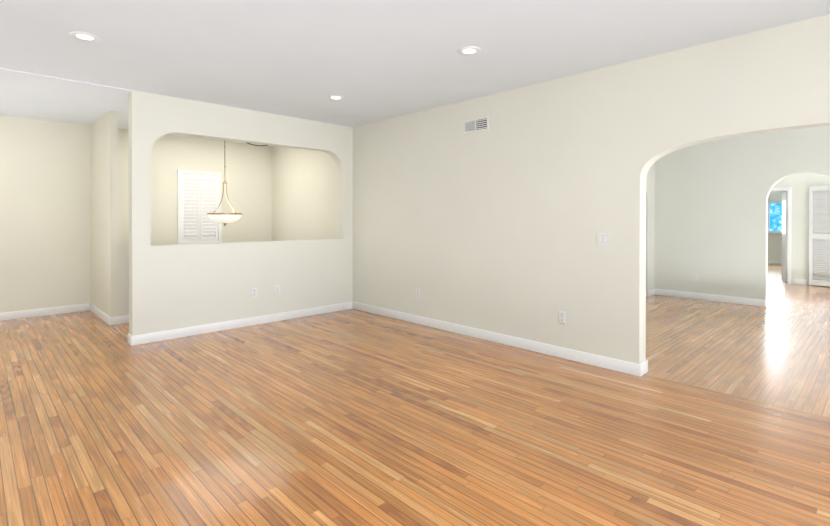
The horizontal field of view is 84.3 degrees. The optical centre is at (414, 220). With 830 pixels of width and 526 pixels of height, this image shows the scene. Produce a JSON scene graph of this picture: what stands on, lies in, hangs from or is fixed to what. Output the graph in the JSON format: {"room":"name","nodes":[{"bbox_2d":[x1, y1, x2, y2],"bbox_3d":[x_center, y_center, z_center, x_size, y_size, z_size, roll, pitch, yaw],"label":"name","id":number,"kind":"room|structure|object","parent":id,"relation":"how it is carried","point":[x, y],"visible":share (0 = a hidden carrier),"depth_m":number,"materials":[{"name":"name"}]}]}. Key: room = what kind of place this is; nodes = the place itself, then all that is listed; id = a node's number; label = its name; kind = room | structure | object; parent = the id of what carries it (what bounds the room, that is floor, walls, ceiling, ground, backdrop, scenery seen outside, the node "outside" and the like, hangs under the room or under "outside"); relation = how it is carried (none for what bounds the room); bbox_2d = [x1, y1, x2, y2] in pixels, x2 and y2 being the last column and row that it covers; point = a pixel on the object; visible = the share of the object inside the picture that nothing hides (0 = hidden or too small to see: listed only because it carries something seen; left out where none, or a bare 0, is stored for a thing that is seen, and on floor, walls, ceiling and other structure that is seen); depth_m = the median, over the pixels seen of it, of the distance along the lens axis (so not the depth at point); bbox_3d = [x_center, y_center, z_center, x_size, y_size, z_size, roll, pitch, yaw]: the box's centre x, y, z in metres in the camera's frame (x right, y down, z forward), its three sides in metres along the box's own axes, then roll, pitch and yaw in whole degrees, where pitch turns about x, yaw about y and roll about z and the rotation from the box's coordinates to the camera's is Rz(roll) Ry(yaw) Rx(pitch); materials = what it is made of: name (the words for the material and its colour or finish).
{"room":"empty living room","nodes":[
{"label":"empty living room","id":0,"kind":"room"},
{"bbox_2d":[0,68,131,93],"bbox_3d":[-4.636,-1.386,3.482,4.290,0.012,0.150,0,0,-44],"label":"header beam","id":1,"kind":"structure","parent":0,"point":[56,79],"depth_m":4.55,"materials":[{"name":"white paint"}]},
{"bbox_2d":[90,110,117,316],"bbox_3d":[-4.331,-0.032,6.368,0.085,2.750,1.340,0,0,-44],"label":"wall","id":2,"kind":"structure","parent":0,"point":[104,198],"depth_m":6.09,"materials":[{"name":"beige paint"}]},
{"bbox_2d":[90,303,110,325],"bbox_3d":[-4.362,1.290,6.335,0.015,0.105,1.355,0,0,-44],"label":"baseboard","id":3,"kind":"structure","parent":2,"relation":"attached to","point":[103,316],"depth_m":6.25,"materials":[{"name":"white paint"}]},
{"bbox_2d":[111,315,128,324],"bbox_3d":[-3.811,1.292,5.936,0.220,0.105,0.015,0,0,-44],"label":"baseboard","id":4,"kind":"structure","parent":2,"relation":"attached to","point":[117,320],"depth_m":5.92,"materials":[{"name":"white paint"}]},
{"bbox_2d":[118,248,128,315],"bbox_3d":[-3.847,0.852,6.020,0.120,0.985,0.160,0,0,-44],"label":"wall","id":5,"kind":"structure","parent":0,"point":[123,284],"depth_m":5.96,"materials":[{"name":"white paint"}]},
{"bbox_2d":[0,115,271,312],"bbox_3d":[-5.451,-0.032,6.320,7.360,2.750,0.150,0,0,-44],"label":"wall","id":6,"kind":"structure","parent":0,"point":[45,230],"depth_m":6.66,"materials":[{"name":"beige paint"}]},
{"bbox_2d":[0,303,89,320],"bbox_3d":[-6.375,1.296,5.316,4.295,0.105,0.015,0,0,-44],"label":"baseboard","id":7,"kind":"structure","parent":6,"relation":"attached to","point":[41,312],"depth_m":6.43,"materials":[{"name":"white paint"}]},
{"bbox_2d":[184,181,214,241],"bbox_3d":[-3.806,-0.211,7.998,0.680,1.230,0.010,0,0,-44],"label":"nook window","id":8,"kind":"structure","parent":6,"relation":"in","point":[210,206],"depth_m":8.08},
{"bbox_2d":[177,170,221,243],"bbox_3d":[-3.715,-0.210,7.904,0.720,1.270,0.084,0,0,-44],"label":"window shutters","id":9,"kind":"object","parent":8,"relation":"attached to","point":[192,216],"visible":0.79,"depth_m":7.87,"materials":[{"name":"white paint"}]},
{"bbox_2d":[128,90,352,335],"bbox_3d":[-2.047,-0.030,5.999,2.920,2.750,0.150,0,0,-44],"label":"wall","id":10,"kind":"structure","parent":0,"point":[175,286],"depth_m":5.62,"materials":[{"name":"beige paint"}]},
{"bbox_2d":[127,333,131,344],"bbox_3d":[-3.101,1.297,4.984,0.015,0.105,0.150,0,0,-44],"label":"baseboard","id":11,"kind":"structure","parent":10,"relation":"attached to","point":[129,338],"depth_m":4.97,"materials":[{"name":"white paint"}]},
{"bbox_2d":[131,302,351,345],"bbox_3d":[-2.001,1.292,5.936,2.920,0.105,0.015,0,0,-44],"label":"baseboard","id":12,"kind":"structure","parent":10,"relation":"attached to","point":[181,332],"depth_m":5.67,"materials":[{"name":"white paint"}]},
{"bbox_2d":[251,287,256,296],"bbox_3d":[-2.062,0.925,5.875,0.072,0.118,0.010,0,0,-44],"label":"outlet","id":13,"kind":"object","parent":10,"relation":"attached to","point":[253,292],"visible":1,"depth_m":5.87,"materials":[{"name":"white plastic"}]},
{"bbox_2d":[275,285,279,293],"bbox_3d":[-1.833,0.924,6.098,0.072,0.118,0.010,0,0,-44],"label":"outlet","id":14,"kind":"object","parent":10,"relation":"attached to","point":[277,289],"visible":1,"depth_m":6.10,"materials":[{"name":"white plastic"}]},
{"bbox_2d":[0,264,829,525],"bbox_3d":[3.591,1.401,6.619,20.750,0.120,12.320,0,0,-44],"label":"floor","id":15,"kind":"structure","parent":0,"point":[717,414],"depth_m":3.04,"materials":[{"name":"brown wood"}]},
{"bbox_2d":[0,0,829,145],"bbox_3d":[3.591,-1.468,6.604,20.750,0.120,12.320,0,0,-44],"label":"ceiling","id":16,"kind":"structure","parent":0,"point":[370,61],"depth_m":3.68,"materials":[{"name":"white paint"}]},
{"bbox_2d":[69,31,100,41],"bbox_3d":[-2.500,-1.387,3.470,0.196,0.009,0.196,0,0,-44],"label":"recessed light","id":17,"kind":"object","parent":16,"relation":"in","point":[84,36],"visible":1,"depth_m":3.46,"materials":[{"name":"white glass"}]},
{"bbox_2d":[207,140,266,225],"bbox_3d":[-2.576,-0.660,7.231,1.340,1.501,0.500,0,0,-44],"label":"pendant lamp","id":18,"kind":"object","parent":16,"relation":"hanging from","point":[224,218],"visible":0.94,"depth_m":6.83,"materials":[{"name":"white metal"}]},
{"bbox_2d":[327,95,343,99],"bbox_3d":[-0.903,-1.396,5.228,0.196,0.009,0.196,0,0,-44],"label":"recessed light","id":19,"kind":"object","parent":16,"relation":"in","point":[334,97],"visible":0.98,"depth_m":5.22,"materials":[{"name":"white glass"}]},
{"bbox_2d":[457,46,480,55],"bbox_3d":[0.446,-1.388,3.764,0.196,0.009,0.196,0,0,-44],"label":"recessed light","id":20,"kind":"object","parent":16,"relation":"in","point":[469,50],"visible":0.98,"depth_m":3.75,"materials":[{"name":"white glass"}]},
{"bbox_2d":[272,14,829,363],"bbox_3d":[1.428,-0.023,4.619,0.150,2.750,12.170,0,0,-44],"label":"wall","id":21,"kind":"structure","parent":0,"point":[515,208],"depth_m":4.63,"materials":[{"name":"beige paint"}]},
{"bbox_2d":[416,288,419,296],"bbox_3d":[0.036,0.935,5.942,0.010,0.118,0.072,0,0,-44],"label":"electrical outlet","id":22,"kind":"object","parent":21,"relation":"attached to","point":[417,292],"visible":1,"depth_m":5.94,"materials":[{"name":"white plastic"}]},
{"bbox_2d":[463,116,488,133],"bbox_3d":[0.696,-1.087,5.248,0.015,0.152,0.360,0,0,-44],"label":"air vent","id":23,"kind":"object","parent":21,"relation":"in","point":[476,125],"visible":1,"depth_m":5.25,"materials":[{"name":"white plastic"}]},
{"bbox_2d":[352,301,640,376],"bbox_3d":[0.501,1.295,5.464,0.015,0.105,4.175,0,0,-44],"label":"baseboard","id":24,"kind":"structure","parent":21,"relation":"attached to","point":[626,367],"depth_m":4.87,"materials":[{"name":"white paint"}]},
{"bbox_2d":[559,311,565,323],"bbox_3d":[1.443,0.953,4.492,0.010,0.118,0.072,0,0,-44],"label":"electrical outlet","id":25,"kind":"object","parent":21,"relation":"attached to","point":[562,316],"visible":1,"depth_m":4.49,"materials":[{"name":"white plastic"}]},
{"bbox_2d":[597,232,609,245],"bbox_3d":[1.725,0.172,4.193,0.014,0.120,0.120,0,0,-44],"label":"switch plate","id":26,"kind":"object","parent":21,"relation":"attached to","point":[603,238],"visible":1,"depth_m":4.19,"materials":[{"name":"white plastic"}]},
{"bbox_2d":[640,360,647,375],"bbox_3d":[2.013,1.302,4.033,0.165,0.105,0.015,0,0,-44],"label":"baseboard","id":27,"kind":"structure","parent":21,"relation":"attached to","point":[644,367],"depth_m":4.03,"materials":[{"name":"white paint"}]},
{"bbox_2d":[646,163,654,296],"bbox_3d":[3.938,-0.041,7.971,8.120,2.750,0.150,0,0,-44],"label":"wall","id":28,"kind":"structure","parent":0,"point":[650,231],"depth_m":8.07,"materials":[{"name":"white paint"}]},
{"bbox_2d":[647,289,654,296],"bbox_3d":[4.182,1.281,8.100,0.360,0.105,0.015,0,0,-44],"label":"baseboard","id":29,"kind":"structure","parent":28,"relation":"attached to","point":[650,292],"depth_m":8.06,"materials":[{"name":"white paint"}]},
{"bbox_2d":[655,126,829,305],"bbox_3d":[6.629,-0.030,5.936,0.150,2.750,6.820,0,0,-44],"label":"wall","id":30,"kind":"structure","parent":0,"point":[711,214],"depth_m":7.46,"materials":[{"name":"white paint"}]},
{"bbox_2d":[693,274,697,280],"bbox_3d":[4.753,0.976,7.758,0.010,0.118,0.072,0,0,-44],"label":"outlet","id":31,"kind":"object","parent":30,"relation":"attached to","point":[695,277],"visible":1,"depth_m":7.76,"materials":[{"name":"white plastic"}]},
{"bbox_2d":[655,289,765,306],"bbox_3d":[4.862,1.284,7.646,0.015,0.105,1.585,0,0,-44],"label":"baseboard","id":32,"kind":"structure","parent":30,"relation":"attached to","point":[727,299],"depth_m":7.58,"materials":[{"name":"white paint"}]},
{"bbox_2d":[768,191,785,260],"bbox_3d":[12.097,-0.061,11.989,0.150,2.750,7.900,0,0,-44],"label":"wall","id":33,"kind":"structure","parent":0,"point":[774,247],"depth_m":13.45,"materials":[{"name":"white paint"}]},
{"bbox_2d":[768,261,781,264],"bbox_3d":[12.038,1.262,11.939,0.015,0.105,7.900,0,0,-44],"label":"baseboard","id":34,"kind":"structure","parent":33,"relation":"attached to","point":[775,262],"depth_m":13.44,"materials":[{"name":"white paint"}]},
{"bbox_2d":[773,172,829,286],"bbox_3d":[8.744,-0.044,8.739,0.150,2.750,7.900,0,0,-44],"label":"wall","id":35,"kind":"structure","parent":0,"point":[800,184],"depth_m":9.44,"materials":[{"name":"white paint"}]},
{"bbox_2d":[771,187,791,283],"bbox_3d":[7.515,0.317,9.889,0.012,2.015,0.950,0,0,-44],"label":"door frame","id":36,"kind":"structure","parent":35,"relation":"attached to","point":[789,189],"depth_m":9.57,"materials":[{"name":"white paint"}]},
{"bbox_2d":[782,191,787,281],"bbox_3d":[8.125,0.351,10.064,0.771,1.930,0.201,0,0,-44],"label":"bedroom door","id":37,"kind":"structure","parent":35,"relation":"in","point":[784,232],"depth_m":9.94,"materials":[{"name":"white paint"}]},
{"bbox_2d":[792,279,806,284],"bbox_3d":[7.937,1.274,9.460,0.015,0.105,0.250,0,0,-44],"label":"baseboard","id":38,"kind":"structure","parent":35,"relation":"attached to","point":[799,281],"depth_m":9.45,"materials":[{"name":"white paint"}]},
{"bbox_2d":[809,185,829,286],"bbox_3d":[8.260,0.314,9.012,0.124,2.010,0.783,0,0,-44],"label":"bifold closet door","id":39,"kind":"structure","parent":35,"relation":"in","point":[815,196],"depth_m":9.18,"materials":[{"name":"white paint"}]},
{"label":"outside","id":40,"kind":"structure","parent":0,"visible":0},
{"bbox_2d":[768,201,781,233],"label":"window","id":41,"kind":"structure","parent":40,"point":[775,216],"depth_m":13.76,"materials":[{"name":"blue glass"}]}
]}

